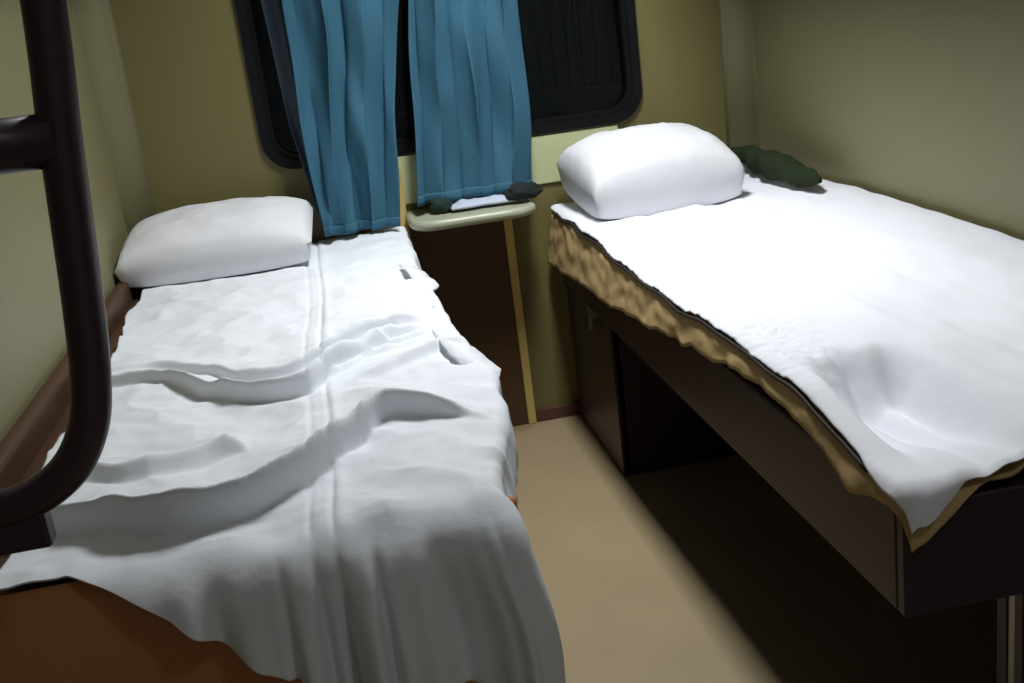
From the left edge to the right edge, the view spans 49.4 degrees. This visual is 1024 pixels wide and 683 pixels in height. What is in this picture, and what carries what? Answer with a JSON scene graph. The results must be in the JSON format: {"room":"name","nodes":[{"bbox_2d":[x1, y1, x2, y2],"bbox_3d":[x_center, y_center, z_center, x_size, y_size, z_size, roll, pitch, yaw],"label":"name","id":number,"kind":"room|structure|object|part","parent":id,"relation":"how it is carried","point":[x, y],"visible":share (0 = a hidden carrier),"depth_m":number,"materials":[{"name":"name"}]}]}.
{"room":"train carriage","nodes":[
{"label":"train carriage","id":0,"kind":"room"},
{"bbox_2d":[0,0,127,442],"bbox_3d":[-0.763,-0.232,1.085,0.050,2.360,3.760,-10,17,-8],"label":"wall","id":1,"kind":"structure","parent":0,"point":[32,331],"depth_m":2.01,"materials":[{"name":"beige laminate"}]},
{"bbox_2d":[0,0,111,555],"bbox_3d":[-0.525,-0.305,0.877,0.408,1.042,0.061,-10,17,-8],"label":"ladder","id":2,"kind":"object","parent":1,"relation":"attached to","point":[49,140],"visible":1,"depth_m":0.95,"materials":[{"name":"metal"}]},
{"bbox_2d":[110,0,726,408],"bbox_3d":[-0.222,-0.872,2.958,1.723,2.360,0.060,-10,17,-8],"label":"wall","id":3,"kind":"structure","parent":0,"point":[185,67],"depth_m":2.95,"materials":[{"name":"beige paint"}]},
{"bbox_2d":[75,0,155,234],"bbox_3d":[-1.018,-0.718,2.785,0.070,2.360,0.070,-10,17,-8],"label":"trim","id":4,"kind":"structure","parent":3,"relation":"attached to","point":[96,18],"depth_m":2.84,"materials":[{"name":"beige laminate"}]},
{"bbox_2d":[399,166,410,239],"bbox_3d":[-0.269,-0.095,3.122,0.027,0.800,0.026,-10,17,-8],"label":"trim","id":5,"kind":"structure","parent":3,"relation":"attached to","point":[403,211],"depth_m":3.03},
{"bbox_2d":[234,0,641,168],"bbox_3d":[-0.194,-0.869,2.989,1.240,0.870,0.132,-10,17,-8],"label":"window","id":6,"kind":"structure","parent":3,"relation":"in","point":[582,60],"depth_m":3.03,"materials":[{"name":"black"}]},
{"bbox_2d":[409,221,528,426],"bbox_3d":[-0.120,-0.055,3.164,0.261,0.665,0.020,-10,17,-8],"label":"panel","id":7,"kind":"object","parent":3,"relation":"attached to","point":[469,265],"depth_m":3.13,"materials":[{"name":"brown laminate"}]},
{"bbox_2d":[405,199,535,230],"bbox_3d":[-0.109,-0.343,2.971,0.339,0.027,0.229,-10,17,-8],"label":"folding table","id":8,"kind":"object","parent":3,"relation":"attached to","point":[423,219],"visible":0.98,"depth_m":2.88,"materials":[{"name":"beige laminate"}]},
{"bbox_2d":[429,196,452,213],"bbox_3d":[-0.188,-0.364,2.948,0.066,0.044,0.055,-10,17,-8],"label":"bundle","id":9,"kind":"object","parent":8,"relation":"on","point":[443,204],"visible":1,"depth_m":2.93,"materials":[{"name":"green fabric"}]},
{"bbox_2d":[451,192,516,210],"bbox_3d":[-0.085,-0.384,2.994,0.184,0.019,0.137,-10,17,-8],"label":"folded cloth","id":10,"kind":"object","parent":8,"relation":"on","point":[476,201],"visible":0.69,"depth_m":2.94,"materials":[{"name":"white fabric"}]},
{"bbox_2d":[505,181,542,200],"bbox_3d":[0.031,-0.401,2.953,0.100,0.044,0.068,-10,17,-8],"label":"pouch","id":11,"kind":"object","parent":8,"relation":"on","point":[517,190],"visible":1,"depth_m":2.93,"materials":[{"name":"black fabric"}]},
{"bbox_2d":[398,125,617,203],"bbox_3d":[-0.022,-0.484,3.068,0.660,0.132,0.008,-10,17,-8],"label":"trim","id":12,"kind":"structure","parent":3,"relation":"attached to","point":[546,150],"depth_m":3.07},
{"bbox_2d":[503,219,536,423],"bbox_3d":[0.019,-0.078,3.180,0.024,0.665,0.026,-10,17,-8],"label":"trim","id":13,"kind":"structure","parent":3,"relation":"attached to","point":[508,227],"depth_m":3.17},
{"bbox_2d":[535,401,580,421],"bbox_3d":[0.418,0.159,3.324,0.715,0.035,0.020,-10,17,-8],"label":"baseboard","id":14,"kind":"structure","parent":3,"relation":"attached to","point":[573,408],"depth_m":3.28,"materials":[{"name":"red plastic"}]},
{"bbox_2d":[718,0,759,148],"bbox_3d":[0.597,-0.991,3.007,0.070,2.360,0.070,-10,17,-8],"label":"trim","id":15,"kind":"structure","parent":3,"relation":"attached to","point":[735,16],"depth_m":3.10,"materials":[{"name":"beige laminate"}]},
{"bbox_3d":[-0.244,-1.255,2.771,1.220,0.030,0.079,-10,17,-8],"label":"rail","id":16,"kind":"object","parent":3,"relation":"attached to","visible":0},
{"bbox_2d":[261,0,400,236],"bbox_3d":[-0.441,-0.746,2.823,0.368,0.950,0.115,-7,17,0],"label":"curtain","id":17,"kind":"object","parent":16,"relation":"hanging from","point":[335,60],"visible":1,"depth_m":2.86,"materials":[{"name":"blue fabric"}]},
{"bbox_2d":[408,0,532,206],"bbox_3d":[-0.139,-0.817,2.857,0.348,0.908,0.081,-10,17,-8],"label":"curtain","id":18,"kind":"object","parent":16,"relation":"hanging from","point":[469,87],"visible":0.94,"depth_m":2.91,"materials":[{"name":"blue fabric"}]},
{"bbox_2d":[513,415,996,682],"bbox_3d":[0.250,0.767,1.549,1.823,0.050,3.750,-10,17,-8],"label":"floor","id":19,"kind":"structure","parent":0,"point":[701,572],"depth_m":2.27,"materials":[{"name":"beige plastic"}]},
{"bbox_2d":[0,281,517,682],"bbox_3d":[-0.452,0.279,2.202,0.687,0.668,1.848,-10,17,-8],"label":"sleeper berth","id":20,"kind":"object","parent":19,"relation":"on","point":[64,630],"visible":0.15,"depth_m":1.26,"materials":[{"name":"red paint"}]},
{"bbox_2d":[0,281,141,488],"bbox_3d":[-0.808,0.051,2.061,0.029,0.068,1.775,-10,17,-8],"label":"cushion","id":21,"kind":"object","parent":20,"relation":"on","point":[25,444],"depth_m":1.77,"materials":[{"name":"brown leather"}]},
{"bbox_2d":[0,226,565,682],"bbox_3d":[-0.414,0.085,2.114,0.721,0.316,1.941,-10,17,-8],"label":"bedsheet","id":22,"kind":"object","parent":20,"relation":"on","point":[307,469],"visible":0.92,"depth_m":1.35,"materials":[{"name":"white fabric"}]},
{"bbox_2d":[114,196,312,286],"bbox_3d":[-0.726,-0.262,2.769,0.460,0.155,0.328,-9,17,-6],"label":"pillow","id":23,"kind":"object","parent":22,"relation":"on","point":[235,236],"visible":1,"depth_m":2.64,"materials":[{"name":"fabric"}]},
{"bbox_2d":[563,275,1023,682],"bbox_3d":[0.610,0.137,2.329,0.596,0.608,1.902,-10,17,-8],"label":"sleeper berth","id":24,"kind":"object","parent":19,"relation":"on","point":[653,402],"visible":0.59,"depth_m":1.68,"materials":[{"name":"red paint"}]},
{"bbox_3d":[0.205,-0.078,2.862,0.014,0.025,0.055,-10,17,-8],"label":"hasp plate","id":25,"kind":"part","parent":24,"relation":"part of","materials":[{"name":"silver metal"}]},
{"bbox_3d":[0.229,0.080,2.998,0.020,0.420,0.470,-10,17,-8],"label":"support panel","id":26,"kind":"part","parent":24,"relation":"part of","materials":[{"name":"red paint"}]},
{"bbox_3d":[0.543,0.094,2.822,0.565,0.420,0.020,-10,17,-8],"label":"support panel","id":27,"kind":"part","parent":24,"relation":"part of","materials":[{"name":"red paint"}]},
{"bbox_3d":[0.313,0.012,2.249,0.022,0.147,1.882,-10,17,-8],"label":"rail","id":28,"kind":"part","parent":24,"relation":"part of","materials":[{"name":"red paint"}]},
{"bbox_2d":[548,211,1023,552],"bbox_3d":[0.570,-0.114,2.239,0.642,0.206,1.938,-10,17,-8],"label":"blanket","id":29,"kind":"object","parent":24,"relation":"on","point":[577,255],"visible":0.2,"depth_m":1.87,"materials":[{"name":"beige fabric"}]},
{"bbox_2d":[550,164,1023,533],"bbox_3d":[0.562,-0.147,2.219,0.595,0.152,1.943,-10,17,-8],"label":"bedsheet","id":30,"kind":"object","parent":24,"relation":"on","point":[901,322],"visible":0.8,"depth_m":1.83,"materials":[{"name":"white fabric"}]},
{"bbox_2d":[556,122,745,219],"bbox_3d":[0.353,-0.457,2.910,0.400,0.208,0.348,-10,17,-10],"label":"pillow","id":31,"kind":"object","parent":30,"relation":"on","point":[648,169],"visible":0.97,"depth_m":2.77,"materials":[{"name":"fabric"}]},
{"bbox_2d":[730,145,821,186],"bbox_3d":[0.662,-0.452,2.850,0.073,0.076,0.562,-10,17,-8],"label":"rolled blanket","id":32,"kind":"object","parent":30,"relation":"on","point":[771,164],"visible":0.92,"depth_m":2.76,"materials":[{"name":"green fabric"}]},
{"bbox_3d":[0.757,0.217,1.386,0.588,0.149,0.020,-10,17,-8],"label":"panel","id":33,"kind":"part","parent":24,"relation":"part of","materials":[{"name":"brown wood"}]},
{"bbox_3d":[0.861,0.446,1.535,0.407,0.420,0.020,-10,17,-8],"label":"support panel","id":34,"kind":"part","parent":24,"relation":"part of","materials":[{"name":"brown wood"}]},
{"bbox_3d":[0.673,0.489,1.493,0.011,0.408,0.015,-10,17,-8],"label":"edge trim","id":35,"kind":"part","parent":24,"relation":"part of","materials":[{"name":"brown wood"}]},
{"bbox_2d":[752,0,1023,239],"bbox_3d":[0.969,-0.525,1.324,0.050,2.360,3.760,-10,17,-8],"label":"wall","id":36,"kind":"structure","parent":0,"point":[920,103],"depth_m":2.31,"materials":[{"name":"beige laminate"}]}
]}

